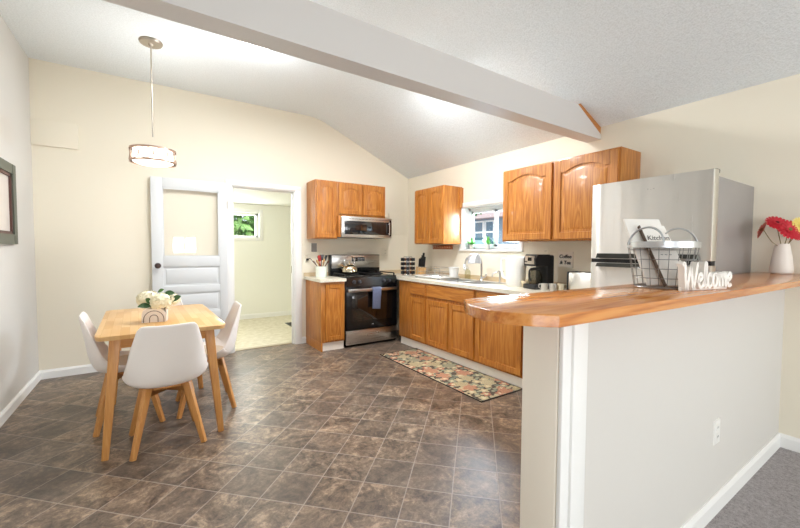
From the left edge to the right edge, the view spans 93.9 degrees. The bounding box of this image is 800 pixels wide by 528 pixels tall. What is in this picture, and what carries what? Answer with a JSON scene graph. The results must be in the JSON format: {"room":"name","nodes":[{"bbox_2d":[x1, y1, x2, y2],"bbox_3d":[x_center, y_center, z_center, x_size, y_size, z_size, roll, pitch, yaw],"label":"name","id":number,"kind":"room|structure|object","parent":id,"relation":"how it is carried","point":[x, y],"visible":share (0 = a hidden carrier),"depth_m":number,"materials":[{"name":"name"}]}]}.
{"room":"kitchen","nodes":[
{"label":"kitchen","id":0,"kind":"room"},
{"bbox_2d":[0,15,38,411],"bbox_3d":[-1.218,-0.309,0.071,0.120,3.100,8.087,-1,3,-34],"label":"wall","id":1,"kind":"structure","parent":0,"point":[19,360],"depth_m":3.05,"materials":[{"name":"white paint"}]},
{"bbox_2d":[0,157,17,243],"bbox_3d":[-2.813,-0.448,2.609,0.030,0.613,0.785,-1,3,-34],"label":"framed picture","id":2,"kind":"object","parent":1,"relation":"attached to","point":[8,195],"visible":1,"depth_m":2.81,"materials":[{"name":"grey"}]},
{"bbox_2d":[0,172,9,230],"bbox_3d":[-2.822,-0.447,2.603,0.008,0.463,0.635,-1,3,-34],"label":"print","id":3,"kind":"object","parent":2,"relation":"attached to","point":[4,176],"depth_m":2.77,"materials":[{"name":"beige paper"}]},
{"bbox_2d":[0,371,40,427],"bbox_3d":[-1.834,1.152,1.167,0.014,0.085,5.687,-1,3,-34],"label":"baseboard","id":4,"kind":"structure","parent":1,"relation":"attached to","point":[17,400],"depth_m":2.96,"materials":[{"name":"white paint"}]},
{"bbox_2d":[28,58,407,370],"bbox_3d":[-1.672,-0.496,4.689,4.471,3.100,0.120,-1,3,-34],"label":"wall","id":5,"kind":"structure","parent":0,"point":[92,205],"depth_m":3.89,"materials":[{"name":"beige paint"}]},
{"bbox_2d":[30,118,78,149],"bbox_3d":[-3.252,-1.224,3.525,0.336,0.240,0.022,-1,3,-34],"label":"access panel","id":6,"kind":"object","parent":5,"relation":"attached to","point":[49,133],"depth_m":3.51,"materials":[{"name":"beige paint"}]},
{"bbox_2d":[40,364,97,379],"bbox_3d":[-2.727,1.036,3.976,1.631,0.085,0.014,-1,3,-34],"label":"baseboard","id":7,"kind":"structure","parent":5,"relation":"attached to","point":[81,369],"depth_m":3.63,"materials":[{"name":"white paint"}]},
{"bbox_2d":[150,176,227,341],"bbox_3d":[-2.297,0.067,4.135,0.745,1.988,0.106,-1,3,-34],"label":"door","id":8,"kind":"structure","parent":5,"relation":"in","point":[198,279],"depth_m":4.15,"materials":[{"name":"white paint"}]},
{"bbox_2d":[225,180,301,352],"bbox_3d":[-1.696,0.031,4.685,0.900,2.047,0.140,-1,3,-34],"label":"trim","id":9,"kind":"structure","parent":5,"relation":"attached to","point":[296,257],"depth_m":4.82,"materials":[{"name":"white paint"}]},
{"bbox_2d":[302,238,305,245],"bbox_3d":[-1.253,-0.287,4.897,0.050,0.100,0.014,-1,3,-34],"label":"light switch","id":10,"kind":"object","parent":5,"relation":"attached to","point":[303,239],"visible":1,"depth_m":4.89,"materials":[{"name":"beige plastic"}]},
{"bbox_2d":[304,253,308,261],"bbox_3d":[-1.226,-0.083,4.926,0.070,0.115,0.008,-1,3,-34],"label":"outlet","id":11,"kind":"object","parent":5,"relation":"attached to","point":[306,255],"visible":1,"depth_m":4.92,"materials":[{"name":"beige plastic"}]},
{"bbox_2d":[311,243,316,251],"bbox_3d":[-1.140,-0.219,4.974,0.075,0.115,0.014,-1,3,-34],"label":"light switch","id":12,"kind":"object","parent":5,"relation":"attached to","point":[313,245],"visible":1,"depth_m":4.97,"materials":[{"name":"grey plastic"}]},
{"bbox_2d":[307,179,336,238],"bbox_3d":[-1.012,-0.694,4.849,0.292,0.734,0.330,-1,3,-34],"label":"upper cabinet","id":13,"kind":"object","parent":5,"relation":"attached to","point":[321,194],"visible":1,"depth_m":4.72,"materials":[{"name":"brown wood"}]},
{"bbox_2d":[337,182,384,236],"bbox_3d":[-0.578,-0.713,5.112,0.724,0.712,0.370,-1,3,-34],"label":"upper cabinet","id":14,"kind":"object","parent":5,"relation":"attached to","point":[357,200],"visible":0.78,"depth_m":4.96,"materials":[{"name":"brown wood"}]},
{"bbox_2d":[337,216,391,238],"bbox_3d":[-0.529,-0.492,5.121,0.756,0.273,0.425,-1,3,-34],"label":"microwave","id":15,"kind":"object","parent":14,"relation":"in","point":[351,226],"visible":0.96,"depth_m":4.96,"materials":[{"name":"grey metal"}]},
{"bbox_2d":[382,248,387,255],"bbox_3d":[-0.221,-0.179,5.589,0.115,0.115,0.008,-1,3,-34],"label":"outlet","id":16,"kind":"object","parent":5,"relation":"attached to","point":[384,250],"visible":1,"depth_m":5.58,"materials":[{"name":"beige plastic"}]},
{"bbox_2d":[389,213,406,234],"bbox_3d":[-0.029,-0.608,5.693,0.330,0.330,0.016,-1,3,-34],"label":"breaker panel","id":17,"kind":"object","parent":5,"relation":"attached to","point":[399,220],"visible":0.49,"depth_m":5.70,"materials":[{"name":"beige paint"}]},
{"bbox_2d":[0,315,521,527],"bbox_3d":[-0.900,1.134,3.577,4.471,0.060,7.270,-1,3,-34],"label":"floor","id":18,"kind":"structure","parent":0,"point":[349,437],"depth_m":2.30,"materials":[{"name":"tile"}]},
{"bbox_2d":[79,312,165,436],"bbox_3d":[-1.987,0.736,2.699,0.484,0.801,0.461,-1,3,-37],"label":"dining chair","id":19,"kind":"object","parent":18,"relation":"on","point":[97,352],"visible":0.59,"depth_m":2.50,"materials":[{"name":"white plastic"}]},
{"bbox_2d":[107,354,128,364],"bbox_3d":[-1.952,0.701,2.724,0.354,0.042,0.354,-1,3,-37],"label":"cushion","id":20,"kind":"object","parent":19,"relation":"on","point":[123,359],"depth_m":2.68,"materials":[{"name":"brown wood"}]},
{"bbox_2d":[94,304,224,460],"bbox_3d":[-1.754,0.760,2.754,0.686,0.746,1.130,-1,3,-35],"label":"dining table","id":21,"kind":"object","parent":18,"relation":"on","point":[120,327],"visible":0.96,"depth_m":2.50,"materials":[{"name":"brown wood"}]},
{"bbox_2d":[141,307,168,322],"bbox_3d":[-1.688,0.348,2.578,0.146,0.092,0.105,-1,3,-27],"label":"planter box","id":22,"kind":"object","parent":21,"relation":"on","point":[149,315],"visible":0.95,"depth_m":2.54,"materials":[{"name":"beige wood"}]},
{"bbox_2d":[136,290,156,307],"bbox_3d":[-1.718,0.269,2.553,0.146,0.182,0.169,-1,3,-34],"label":"hydrangea","id":23,"kind":"object","parent":22,"relation":"in","point":[143,299],"visible":0.8,"depth_m":2.51,"materials":[{"name":"beige plant"}]},
{"bbox_2d":[149,289,172,308],"bbox_3d":[-1.644,0.265,2.572,0.150,0.190,0.151,-1,3,-34],"label":"hydrangea","id":24,"kind":"object","parent":22,"relation":"in","point":[161,300],"visible":0.95,"depth_m":2.53,"materials":[{"name":"beige plant"}]},
{"bbox_2d":[164,290,180,307],"bbox_3d":[-1.628,0.271,2.647,0.135,0.175,0.145,-1,3,-34],"label":"hydrangea","id":25,"kind":"object","parent":22,"relation":"in","point":[175,298],"visible":0.59,"depth_m":2.62,"materials":[{"name":"beige plant"}]},
{"bbox_2d":[122,322,207,461],"bbox_3d":[-1.511,0.749,2.419,0.461,0.801,0.484,-1,3,-36],"label":"dining chair","id":26,"kind":"object","parent":18,"relation":"on","point":[166,357],"visible":1,"depth_m":2.25,"materials":[{"name":"white plastic"}]},
{"bbox_2d":[175,301,240,418],"bbox_3d":[-1.537,0.726,2.992,0.484,0.801,0.461,-1,3,-32],"label":"dining chair","id":27,"kind":"object","parent":18,"relation":"on","point":[225,340],"visible":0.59,"depth_m":2.93,"materials":[{"name":"white plastic"}]},
{"bbox_2d":[204,345,222,354],"bbox_3d":[-1.573,0.693,2.968,0.354,0.042,0.354,-1,3,-32],"label":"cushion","id":28,"kind":"object","parent":27,"relation":"on","point":[218,347],"depth_m":3.00,"materials":[{"name":"beige fabric"}]},
{"bbox_2d":[235,342,291,350],"bbox_3d":[-1.731,1.049,4.756,0.760,0.006,0.075,-1,3,-34],"label":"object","id":29,"kind":"structure","parent":18,"relation":"on","point":[286,342],"depth_m":4.74,"materials":[{"name":"beige wood"}]},
{"bbox_2d":[306,280,344,351],"bbox_3d":[-0.964,0.631,4.802,0.310,0.846,0.557,-1,3,-34],"label":"base cabinet","id":30,"kind":"object","parent":18,"relation":"on","point":[325,301],"visible":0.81,"depth_m":4.60,"materials":[{"name":"brown wood"}]},
{"bbox_2d":[304,272,345,282],"bbox_3d":[-0.964,0.164,4.766,0.341,0.086,0.580,-1,3,-34],"label":"countertop","id":31,"kind":"structure","parent":30,"relation":"on","point":[311,276],"depth_m":4.61,"materials":[{"name":"laminate"}]},
{"bbox_2d":[315,266,326,277],"bbox_3d":[-1.008,0.099,4.775,0.144,0.142,0.144,-1,3,-34],"label":"utensil crock","id":32,"kind":"object","parent":31,"relation":"on","point":[321,271],"visible":0.99,"depth_m":4.72,"materials":[{"name":"white ceramic"}]},
{"bbox_2d":[328,255,398,347],"bbox_3d":[-0.494,0.462,5.069,0.777,1.168,0.595,-1,3,-34],"label":"range","id":33,"kind":"object","parent":18,"relation":"on","point":[364,325],"visible":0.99,"depth_m":4.92,"materials":[{"name":"black metal"}]},
{"bbox_2d":[340,256,356,272],"bbox_3d":[-0.677,0.001,5.003,0.212,0.226,0.212,1,2,11],"label":"kettle","id":34,"kind":"object","parent":33,"relation":"on","point":[349,267],"visible":1,"depth_m":4.94,"materials":[{"name":"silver metal"}]},
{"bbox_2d":[331,273,395,277],"bbox_3d":[-0.488,0.154,5.061,0.761,0.013,0.437,-1,3,-34],"label":"cooktop","id":35,"kind":"object","parent":33,"relation":"in","point":[344,275],"depth_m":4.95,"materials":[{"name":"black metal"}]},
{"bbox_2d":[370,286,380,308],"bbox_3d":[-0.309,0.438,4.838,0.136,0.288,0.055,-1,3,-34],"label":"dish towel","id":36,"kind":"object","parent":33,"relation":"hanging from","point":[376,291],"visible":1,"depth_m":4.82,"materials":[{"name":"blue fabric"}]},
{"bbox_2d":[399,280,428,352],"bbox_3d":[0.393,0.635,4.875,0.615,0.846,0.596,-1,3,-34],"label":"base cabinet","id":37,"kind":"object","parent":18,"relation":"on","point":[412,295],"visible":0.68,"depth_m":4.68,"materials":[{"name":"brown wood"}]},
{"bbox_2d":[380,348,521,402],"bbox_3d":[0.435,1.095,3.878,0.530,0.008,1.636,-1,3,-34],"label":"rug","id":38,"kind":"object","parent":18,"relation":"on","point":[481,387],"visible":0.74,"depth_m":3.69,"materials":[{"name":"multicoloured fabric"}]},
{"bbox_2d":[426,283,476,370],"bbox_3d":[0.783,0.661,4.287,0.615,0.846,0.810,-1,3,-34],"label":"base cabinet","id":39,"kind":"object","parent":18,"relation":"on","point":[450,331],"visible":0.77,"depth_m":4.08,"materials":[{"name":"brown wood"}]},
{"bbox_2d":[475,290,522,387],"bbox_3d":[1.171,0.686,3.703,0.615,0.846,0.591,-1,3,-34],"label":"base cabinet","id":40,"kind":"object","parent":18,"relation":"on","point":[498,347],"visible":0.45,"depth_m":3.53,"materials":[{"name":"brown wood"}]},
{"bbox_2d":[590,168,753,287],"bbox_3d":[1.828,0.301,2.575,0.752,1.712,0.697,-1,3,-34],"label":"refrigerator","id":41,"kind":"object","parent":18,"relation":"on","point":[717,210],"visible":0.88,"depth_m":2.30,"materials":[{"name":"grey metal"}]},
{"bbox_3d":[1.505,0.708,3.199,0.615,0.846,0.613,-1,3,-34],"label":"base cabinet","id":42,"kind":"object","parent":18,"relation":"on","visible":0},
{"bbox_2d":[379,269,566,294],"bbox_3d":[0.766,0.192,4.290,0.628,0.086,3.285,-1,3,-34],"label":"countertop","id":43,"kind":"structure","parent":42,"relation":"on","point":[499,288],"depth_m":4.07,"materials":[{"name":"laminate"}]},
{"bbox_2d":[402,256,413,275],"bbox_3d":[0.108,0.025,5.189,0.176,0.270,0.176,-1,3,-34],"label":"spice rack","id":44,"kind":"object","parent":43,"relation":"on","point":[409,274],"visible":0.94,"depth_m":5.16,"materials":[{"name":"silver metal"}]},
{"bbox_2d":[415,267,425,274],"bbox_3d":[0.287,0.099,5.178,0.105,0.125,0.110,-1,3,-34],"label":"knife block","id":45,"kind":"object","parent":43,"relation":"on","point":[422,270],"visible":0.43,"depth_m":5.14,"materials":[{"name":"brown wood"}]},
{"bbox_2d":[415,274,459,279],"bbox_3d":[0.471,0.161,4.799,0.340,0.032,0.500,-1,3,-34],"label":"tray","id":46,"kind":"object","parent":43,"relation":"on","point":[418,275],"visible":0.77,"depth_m":4.67,"materials":[{"name":"white plastic"}]},
{"bbox_2d":[418,266,448,276],"bbox_3d":[0.472,0.102,4.796,0.285,0.118,0.446,-1,3,-34],"label":"dish rack","id":47,"kind":"object","parent":46,"relation":"on","point":[434,274],"visible":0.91,"depth_m":4.81,"materials":[{"name":"silver metal"}]},
{"bbox_2d":[448,267,458,277],"bbox_3d":[0.661,0.102,4.592,0.134,0.126,0.134,-1,3,-34],"label":"cup","id":48,"kind":"object","parent":47,"relation":"attached to","point":[453,271],"visible":1,"depth_m":4.54,"materials":[{"name":"white ceramic"}]},
{"bbox_2d":[436,278,505,285],"bbox_3d":[0.788,0.286,4.234,0.430,0.178,0.750,-1,3,-34],"label":"sink","id":49,"kind":"object","parent":43,"relation":"in","point":[460,280],"visible":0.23,"depth_m":4.24,"materials":[{"name":"white metal"}]},
{"bbox_2d":[463,255,486,280],"bbox_3d":[0.851,0.042,4.286,0.270,0.306,0.110,0,2,0],"label":"faucet","id":50,"kind":"object","parent":43,"relation":"on","point":[464,266],"visible":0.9,"depth_m":4.28,"materials":[{"name":"silver metal"}]},
{"bbox_2d":[468,253,481,263],"bbox_3d":[0.850,-0.063,4.266,0.121,0.119,0.118,-1,3,-34],"label":"dishcloth","id":51,"kind":"object","parent":50,"relation":"hanging from","point":[475,258],"visible":1,"depth_m":4.25,"materials":[{"name":"white fabric"}]},
{"bbox_2d":[492,271,503,282],"bbox_3d":[1.058,0.139,4.069,0.136,0.132,0.066,0,2,1],"label":"tap","id":52,"kind":"object","parent":43,"relation":"on","point":[499,272],"visible":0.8,"depth_m":4.07,"materials":[{"name":"silver metal"}]},
{"bbox_2d":[500,256,525,286],"bbox_3d":[1.161,0.072,3.771,0.326,0.300,0.148,2,3,42],"label":"water pitcher","id":53,"kind":"object","parent":43,"relation":"on","point":[515,268],"visible":0.89,"depth_m":3.70,"materials":[{"name":"white ceramic"}]},
{"bbox_2d":[521,280,531,285],"bbox_3d":[1.237,0.196,3.663,0.100,0.062,0.100,-1,3,-34],"label":"ramekin","id":54,"kind":"object","parent":43,"relation":"on","point":[525,281],"visible":0.41,"depth_m":3.63,"materials":[{"name":"beige ceramic"}]},
{"bbox_2d":[523,254,553,289],"bbox_3d":[1.300,0.071,3.528,0.240,0.323,0.175,0,2,-19],"label":"coffee maker","id":55,"kind":"object","parent":43,"relation":"on","point":[544,263],"visible":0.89,"depth_m":3.48,"materials":[{"name":"black plastic"}]},
{"bbox_2d":[538,283,547,290],"bbox_3d":[1.298,0.208,3.374,0.081,0.062,0.062,-1,3,-34],"label":"mug","id":56,"kind":"object","parent":43,"relation":"on","point":[544,286],"visible":1,"depth_m":3.36,"materials":[{"name":"grey ceramic"}]},
{"bbox_2d":[548,283,556,290],"bbox_3d":[1.378,0.208,3.363,0.081,0.062,0.062,3,3,44],"label":"mug","id":57,"kind":"object","parent":43,"relation":"on","point":[552,287],"visible":1,"depth_m":3.34,"materials":[{"name":"grey ceramic"}]},
{"bbox_2d":[557,283,566,290],"bbox_3d":[1.455,0.209,3.366,0.081,0.062,0.062,0,2,-13],"label":"mug","id":58,"kind":"object","parent":43,"relation":"on","point":[560,286],"visible":0.82,"depth_m":3.34,"materials":[{"name":"beige ceramic"}]},
{"bbox_2d":[567,271,590,289],"bbox_3d":[1.641,0.158,3.232,0.170,0.176,0.337,-1,3,-34],"label":"toaster","id":59,"kind":"object","parent":43,"relation":"on","point":[575,279],"visible":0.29,"depth_m":3.23,"materials":[{"name":"silver metal"}]},
{"bbox_2d":[233,203,290,314],"bbox_3d":[-2.905,-0.125,6.509,3.150,2.200,0.120,-1,3,-34],"label":"wall","id":60,"kind":"structure","parent":0,"point":[262,269],"depth_m":6.76,"materials":[{"name":"white paint"}]},
{"bbox_2d":[233,208,262,240],"bbox_3d":[-2.821,-0.685,6.518,0.810,0.550,0.118,-1,3,-34],"label":"window","id":61,"kind":"structure","parent":60,"relation":"in","point":[251,212],"depth_m":6.63,"materials":[{"name":"white paint"}]},
{"bbox_2d":[239,310,290,319],"bbox_3d":[-2.874,0.934,6.495,3.150,0.085,0.014,-1,3,-34],"label":"baseboard","id":62,"kind":"structure","parent":60,"relation":"attached to","point":[279,313],"depth_m":6.77,"materials":[{"name":"white paint"}]},
{"bbox_2d":[233,189,290,206],"bbox_3d":[-2.330,-1.062,5.611,3.350,0.100,2.183,-1,3,-34],"label":"ceiling","id":63,"kind":"structure","parent":0,"point":[241,196],"depth_m":5.80,"materials":[{"name":"white paint"}]},
{"bbox_2d":[0,0,799,178],"bbox_3d":[0.622,-1.527,1.239,4.521,0.940,8.327,-1,3,-34],"label":"ceiling","id":64,"kind":"structure","parent":0,"point":[622,60],"depth_m":2.90,"materials":[{"name":"white paint"}]},
{"bbox_2d":[128,36,176,167],"bbox_3d":[-2.096,-1.357,3.160,0.342,1.023,0.342,-1,3,-34],"label":"pendant light","id":65,"kind":"object","parent":64,"relation":"hanging from","point":[142,154],"visible":1,"depth_m":3.10,"materials":[{"name":"silver metal"}]},
{"bbox_2d":[132,146,173,166],"bbox_3d":[-2.099,-0.903,3.179,0.294,0.116,0.294,-1,3,-34],"label":"diffuser","id":66,"kind":"object","parent":65,"relation":"attached to","point":[149,156],"depth_m":3.08,"materials":[{"name":"white glass"}]},
{"bbox_2d":[240,41,268,50],"bbox_3d":[-1.170,-1.818,3.048,0.330,0.083,0.330,-1,3,-34],"label":"ceiling light","id":67,"kind":"object","parent":64,"relation":"attached to","point":[251,46],"visible":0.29,"depth_m":3.07,"materials":[{"name":"white paint"}]},
{"bbox_2d":[103,0,600,142],"bbox_3d":[-0.028,-1.187,2.186,4.231,0.246,0.143,-1,3,-34],"label":"ceiling beam","id":68,"kind":"structure","parent":64,"relation":"attached to","point":[307,30],"depth_m":2.03,"materials":[{"name":"white paint"}]},
{"bbox_2d":[408,74,799,438],"bbox_3d":[2.387,-0.389,2.532,0.150,3.100,8.207,-1,3,-34],"label":"wall","id":69,"kind":"structure","parent":0,"point":[750,134],"depth_m":2.65,"materials":[{"name":"beige paint"}]},
{"bbox_2d":[415,185,463,243],"bbox_3d":[0.500,-0.626,4.938,0.330,0.727,0.613,-1,3,-34],"label":"upper cabinet","id":70,"kind":"object","parent":69,"relation":"attached to","point":[438,208],"visible":1,"depth_m":4.74,"materials":[{"name":"brown wood"}]},
{"bbox_2d":[433,245,452,248],"bbox_3d":[0.573,-0.229,5.101,0.043,0.057,0.400,-1,3,-34],"label":"peg rail","id":71,"kind":"object","parent":69,"relation":"attached to","point":[434,246],"visible":1,"depth_m":5.07,"materials":[{"name":"brown wood"}]},
{"bbox_2d":[459,197,523,251],"bbox_3d":[1.104,-0.456,4.444,0.175,0.612,0.995,-1,3,-34],"label":"window","id":72,"kind":"structure","parent":69,"relation":"in","point":[494,205],"depth_m":4.59,"materials":[{"name":"white paint"}]},
{"bbox_2d":[465,238,475,248],"bbox_3d":[0.898,-0.258,4.723,0.102,0.149,0.184,0,2,-12],"label":"potted plant","id":73,"kind":"object","parent":72,"relation":"on","point":[471,243],"visible":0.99,"depth_m":4.70,"materials":[{"name":"green plant"}]},
{"bbox_2d":[482,236,494,249],"bbox_3d":[1.050,-0.256,4.507,0.122,0.163,0.222,-1,3,-34],"label":"potted plant","id":74,"kind":"object","parent":72,"relation":"on","point":[487,246],"visible":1,"depth_m":4.48,"materials":[{"name":"green plant"}]},
{"bbox_2d":[543,248,548,253],"bbox_3d":[1.474,-0.108,3.777,0.008,0.115,0.070,-1,3,-34],"label":"outlet","id":75,"kind":"object","parent":69,"relation":"attached to","point":[545,250],"visible":0.52,"depth_m":3.77,"materials":[{"name":"beige plastic"}]},
{"bbox_2d":[558,252,573,267],"bbox_3d":[1.591,-0.043,3.590,0.021,0.150,0.150,-1,3,-34],"label":"wall sign","id":76,"kind":"object","parent":69,"relation":"attached to","point":[565,259],"visible":1,"depth_m":3.58,"materials":[{"name":"white paint"}]},
{"bbox_2d":[502,146,640,241],"bbox_3d":[1.497,-0.569,3.436,0.330,0.714,1.154,-1,3,-34],"label":"upper cabinet","id":77,"kind":"object","parent":69,"relation":"attached to","point":[551,201],"visible":0.9,"depth_m":3.28,"materials":[{"name":"brown wood"}]},
{"bbox_2d":[778,432,799,452],"bbox_3d":[3.497,1.190,0.759,0.014,0.085,3.915,-1,3,-34],"label":"baseboard","id":78,"kind":"structure","parent":69,"relation":"attached to","point":[788,442],"depth_m":2.34,"materials":[{"name":"white paint"}]},
{"bbox_2d":[583,289,784,527],"bbox_3d":[1.405,0.646,1.772,2.364,1.083,0.122,-1,3,-34],"label":"wall","id":79,"kind":"structure","parent":0,"point":[658,383],"depth_m":1.50,"materials":[{"name":"white paint"}]},
{"bbox_2d":[520,326,559,527],"bbox_3d":[0.413,0.666,1.121,0.011,1.083,0.118,-1,3,-34],"label":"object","id":80,"kind":"structure","parent":79,"relation":"attached to","point":[541,345],"depth_m":1.10,"materials":[{"name":"beige paint"}]},
{"bbox_2d":[556,323,588,527],"bbox_3d":[0.498,0.668,1.091,0.112,1.083,0.021,-1,3,-34],"label":"trim","id":81,"kind":"structure","parent":79,"relation":"attached to","point":[573,354],"depth_m":1.07,"materials":[{"name":"white paint"}]},
{"bbox_2d":[464,272,799,327],"bbox_3d":[1.327,0.096,1.585,2.676,0.028,0.366,-1,3,-34],"label":"bar","id":82,"kind":"object","parent":79,"relation":"on","point":[561,308],"visible":0.98,"depth_m":1.02,"materials":[{"name":"brown wood"}]},
{"bbox_2d":[627,226,701,288],"bbox_3d":[0.977,-0.026,1.394,0.228,0.224,0.228,-1,3,-34],"label":"wire basket","id":83,"kind":"object","parent":82,"relation":"on","point":[695,244],"visible":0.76,"depth_m":1.33,"materials":[{"name":"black metal"}]},
{"bbox_2d":[623,219,662,284],"bbox_3d":[0.986,-0.051,1.455,0.155,0.257,0.144,0,2,-6],"label":"board","id":84,"kind":"object","parent":83,"relation":"in","point":[631,225],"visible":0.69,"depth_m":1.45,"materials":[{"name":"white paint"}]},
{"bbox_2d":[637,225,680,286],"bbox_3d":[1.004,-0.035,1.421,0.107,0.231,0.152,0,2,-6],"label":"board","id":85,"kind":"object","parent":83,"relation":"in","point":[647,234],"visible":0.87,"depth_m":1.41,"materials":[{"name":"white paint"}]},
{"bbox_2d":[676,261,731,290],"bbox_3d":[1.070,0.040,1.313,0.268,0.102,0.022,-1,2,-20],"label":"welcome sign","id":86,"kind":"object","parent":82,"relation":"on","point":[696,276],"visible":1,"depth_m":1.29,"materials":[{"name":"white paint"}]},
{"bbox_2d":[769,244,793,273],"bbox_3d":[2.317,-0.031,2.269,0.106,0.182,0.106,-1,3,-34],"label":"vase","id":87,"kind":"object","parent":82,"relation":"on","point":[781,262],"visible":0.96,"depth_m":2.24,"materials":[{"name":"beige ceramic"}]},
{"bbox_2d":[757,221,777,245],"bbox_3d":[2.242,-0.115,2.274,0.210,0.289,0.076,0,2,-16],"label":"gerbera","id":88,"kind":"object","parent":87,"relation":"in","point":[762,227],"visible":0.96,"depth_m":2.25,"materials":[{"name":"red plant"}]},
{"bbox_2d":[765,216,785,243],"bbox_3d":[2.269,-0.131,2.254,0.116,0.322,0.077,1,2,20],"label":"gerbera","id":89,"kind":"object","parent":87,"relation":"in","point":[773,222],"visible":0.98,"depth_m":2.25,"materials":[{"name":"red plant"}]},
{"bbox_2d":[778,220,799,243],"bbox_3d":[2.311,-0.116,2.222,0.099,0.295,0.088,-1,3,-34],"label":"gerbera","id":90,"kind":"object","parent":87,"relation":"in","point":[790,231],"visible":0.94,"depth_m":2.21,"materials":[{"name":"red plant"}]},
{"bbox_2d":[788,217,799,243],"bbox_3d":[2.363,-0.124,2.227,0.150,0.311,0.057,1,2,19],"label":"gerbera","id":91,"kind":"object","parent":87,"relation":"in","point":[797,221],"visible":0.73,"depth_m":2.22,"materials":[{"name":"yellow plant"}]},
{"bbox_2d":[713,418,719,444],"bbox_3d":[1.490,0.788,1.756,0.070,0.115,0.008,-1,3,-34],"label":"outlet","id":92,"kind":"object","parent":79,"relation":"attached to","point":[716,429],"visible":1,"depth_m":1.75,"materials":[{"name":"white plastic"}]},
{"bbox_2d":[680,433,780,527],"bbox_3d":[1.484,1.140,1.764,2.258,0.085,0.014,-1,3,-34],"label":"baseboard","id":93,"kind":"structure","parent":79,"relation":"attached to","point":[709,510],"depth_m":1.88,"materials":[{"name":"white paint"}]},
{"bbox_2d":[704,447,799,527],"bbox_3d":[1.755,1.304,-0.426,4.471,0.066,4.096,-1,3,-34],"label":"floor","id":94,"kind":"structure","parent":0,"point":[770,498],"depth_m":1.87,"materials":[{"name":"grey carpet"}]},
{"label":"outside","id":95,"kind":"structure","parent":0,"visible":0},
{"bbox_3d":[7.312,0.670,19.290,26.530,0.100,36.000,-1,3,-34],"label":"ground","id":96,"kind":"structure","parent":95,"visible":0},
{"bbox_2d":[474,237,517,243],"bbox_3d":[2.897,-0.019,12.638,4.150,1.760,1.700,2,3,42],"label":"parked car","id":97,"kind":"object","parent":96,"relation":"on","point":[477,240],"visible":0.02,"depth_m":11.88,"materials":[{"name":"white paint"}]},
{"bbox_2d":[474,211,518,243],"bbox_3d":[6.441,-2.005,20.998,7.200,5.100,13.000,-1,3,-34],"label":"house","id":98,"kind":"structure","parent":96,"relation":"on","point":[484,223],"depth_m":18.54,"materials":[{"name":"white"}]},
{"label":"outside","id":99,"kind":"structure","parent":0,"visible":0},
{"bbox_3d":[-7.489,1.451,9.059,9.470,0.200,8.743,-1,3,-34],"label":"yard","id":100,"kind":"structure","parent":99,"visible":0},
{"bbox_2d":[234,215,254,235],"bbox_3d":[-3.968,-0.592,9.167,4.256,3.920,2.822,-1,3,-34],"label":"tree","id":101,"kind":"object","parent":100,"relation":"on","point":[241,227],"visible":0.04,"depth_m":8.41,"materials":[{"name":"green plant"}]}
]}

